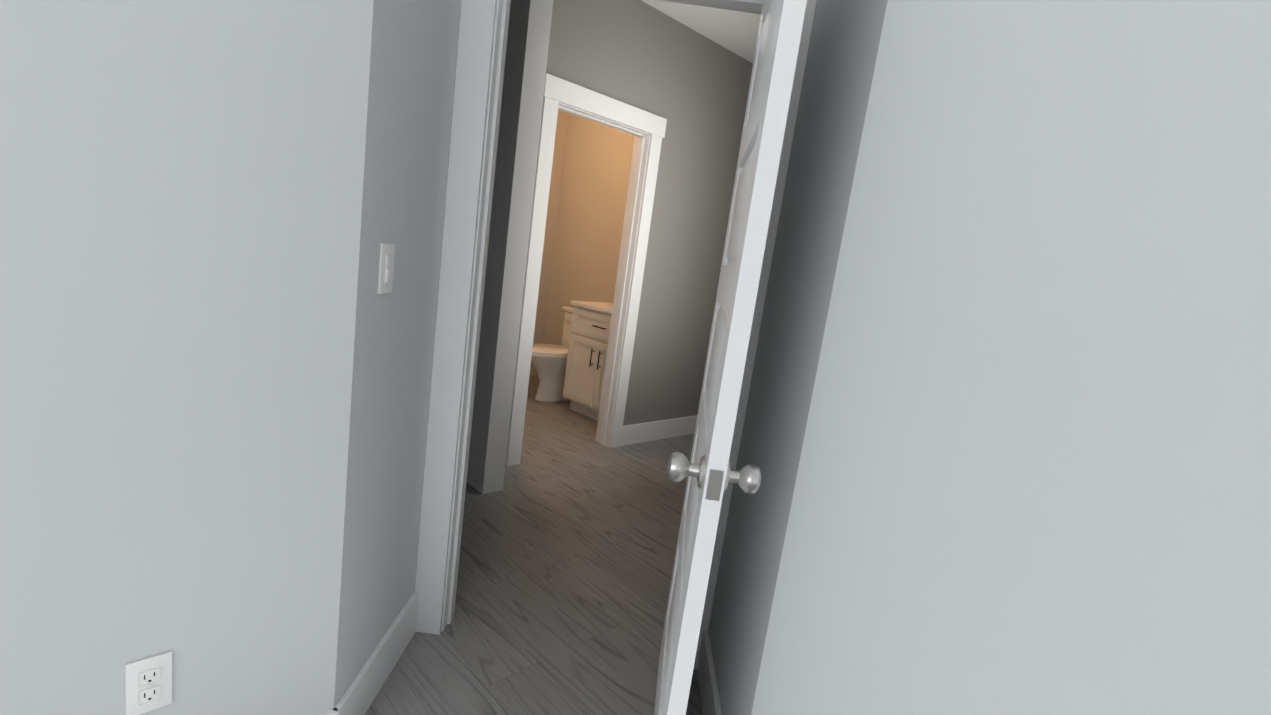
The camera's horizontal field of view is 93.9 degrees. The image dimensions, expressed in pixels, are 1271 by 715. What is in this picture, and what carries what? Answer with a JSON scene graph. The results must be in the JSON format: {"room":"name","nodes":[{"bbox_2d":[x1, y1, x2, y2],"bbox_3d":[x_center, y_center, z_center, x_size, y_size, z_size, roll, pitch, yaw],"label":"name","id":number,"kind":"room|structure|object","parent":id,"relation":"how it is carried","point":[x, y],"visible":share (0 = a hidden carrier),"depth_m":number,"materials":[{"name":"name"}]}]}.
{"room":"bedroom","nodes":[
{"label":"bedroom","id":0,"kind":"room"},
{"bbox_2d":[0,0,373,714],"bbox_3d":[-1.530,-0.345,0.343,2.610,2.740,0.120,-2,14,-44],"label":"wall","id":1,"kind":"structure","parent":0,"point":[180,200],"depth_m":1.06,"materials":[{"name":"grey paint"}]},
{"bbox_2d":[125,651,172,714],"bbox_3d":[-0.934,0.630,1.141,0.070,0.115,0.010,-2,14,-44],"label":"electrical outlet","id":2,"kind":"object","parent":1,"relation":"attached to","point":[148,684],"visible":1,"depth_m":1.14,"materials":[{"name":"white plastic"}]},
{"bbox_2d":[319,592,418,714],"bbox_3d":[-1.218,0.884,1.188,1.764,0.140,0.370,-2,14,-44],"label":"baseboard","id":3,"kind":"structure","parent":1,"relation":"attached to","point":[363,690],"depth_m":1.65,"materials":[{"name":"white paint"}]},
{"bbox_2d":[334,0,461,706],"bbox_3d":[-0.581,-0.423,1.560,0.452,2.740,0.537,-2,14,-44],"label":"wall","id":4,"kind":"structure","parent":0,"point":[413,57],"depth_m":1.48,"materials":[{"name":"grey paint"}]},
{"bbox_2d":[377,243,394,293],"bbox_3d":[-0.574,-0.206,1.374,0.012,0.115,0.070,8,10,0],"label":"light switch","id":5,"kind":"object","parent":4,"relation":"attached to","point":[386,267],"visible":1,"depth_m":1.36,"materials":[{"name":"white plastic"}]},
{"bbox_2d":[466,0,552,493],"bbox_3d":[-0.658,-0.672,2.950,0.120,2.740,0.299,-2,14,-44],"label":"wall","id":6,"kind":"structure","parent":0,"point":[529,28],"depth_m":2.87,"materials":[{"name":"white paint"}]},
{"bbox_2d":[365,376,702,714],"bbox_3d":[-0.366,1.011,1.849,6.320,0.100,7.170,-2,14,-44],"label":"floor","id":7,"kind":"structure","parent":0,"point":[571,528],"depth_m":2.30,"materials":[{"name":"grey wood"}]},
{"bbox_2d":[531,306,572,401],"bbox_3d":[-0.662,-0.027,5.049,0.746,0.775,0.430,-2,14,-44],"label":"toilet","id":8,"kind":"object","parent":7,"relation":"on","point":[548,362],"visible":0.5,"depth_m":4.97,"materials":[{"name":"white ceramic"}]},
{"bbox_2d":[563,300,612,420],"bbox_3d":[-0.112,-0.031,4.637,0.554,1.069,0.757,-2,14,-44],"label":"bathroom vanity","id":9,"kind":"object","parent":7,"relation":"on","point":[587,352],"visible":0.35,"depth_m":4.57,"materials":[{"name":"white wood"}]},
{"bbox_2d":[529,110,568,376],"bbox_3d":[-1.503,-1.145,5.024,2.200,2.740,0.120,-2,14,-44],"label":"wall","id":10,"kind":"structure","parent":0,"point":[562,125],"depth_m":5.61,"materials":[{"name":"paint"}]},
{"bbox_2d":[545,114,634,344],"bbox_3d":[-0.105,-0.963,5.090,0.120,2.740,1.790,-2,14,-44],"label":"wall","id":11,"kind":"structure","parent":0,"point":[590,174],"depth_m":5.32,"materials":[{"name":"paint"}]},
{"bbox_2d":[546,0,752,425],"bbox_3d":[-0.404,-0.730,3.489,4.000,2.740,0.120,-2,14,-44],"label":"wall","id":12,"kind":"structure","parent":0,"point":[691,86],"depth_m":4.00,"materials":[{"name":"grey paint"}]},
{"bbox_2d":[505,73,666,465],"bbox_3d":[-0.337,-0.449,3.642,0.924,2.159,0.174,-2,14,-44],"label":"door frame","id":13,"kind":"structure","parent":12,"relation":"attached to","point":[647,129],"depth_m":3.65,"materials":[{"name":"white paint"}]},
{"bbox_2d":[620,415,696,445],"bbox_3d":[0.352,0.527,4.527,1.281,0.140,0.015,-2,14,-44],"label":"baseboard","id":14,"kind":"structure","parent":12,"relation":"attached to","point":[656,430],"depth_m":4.33,"materials":[{"name":"white paint"}]},
{"bbox_2d":[641,0,760,62],"bbox_3d":[0.172,-1.997,2.862,4.000,0.100,5.220,-2,14,-44],"label":"ceiling","id":15,"kind":"structure","parent":0,"point":[735,32],"depth_m":3.60,"materials":[{"name":"paint"}]},
{"bbox_2d":[708,0,887,714],"bbox_3d":[0.427,-0.277,1.518,0.605,2.740,0.520,-2,14,-44],"label":"wall","id":16,"kind":"structure","parent":0,"point":[845,37],"depth_m":1.39,"materials":[{"name":"grey paint"}]},
{"bbox_2d":[697,631,721,714],"bbox_3d":[0.226,1.004,1.647,0.401,0.140,0.436,-2,14,-44],"label":"baseboard","id":17,"kind":"structure","parent":16,"relation":"attached to","point":[710,702],"depth_m":1.76,"materials":[{"name":"white paint"}]},
{"bbox_2d":[751,0,1270,714],"bbox_3d":[1.404,0.086,0.188,0.120,2.740,2.825,-2,14,-44],"label":"wall","id":18,"kind":"structure","parent":0,"point":[1033,474],"depth_m":0.90,"materials":[{"name":"grey paint"}]},
{"bbox_3d":[-0.072,-0.392,1.790,0.762,2.740,0.762,-2,14,-44],"label":"wall","id":19,"kind":"structure","parent":0,"visible":0},
{"bbox_2d":[415,0,816,668],"bbox_3d":[-0.112,-0.108,1.838,0.980,2.159,0.174,8,10,0],"label":"door frame","id":20,"kind":"structure","parent":19,"relation":"attached to","point":[483,36],"depth_m":1.76,"materials":[{"name":"white paint"}]},
{"bbox_2d":[654,0,806,714],"bbox_3d":[0.211,0.065,1.414,0.649,2.030,0.541,-2,14,-44],"label":"door","id":21,"kind":"structure","parent":19,"relation":"in","point":[709,472],"depth_m":1.09,"materials":[{"name":"white paint"}]}
]}

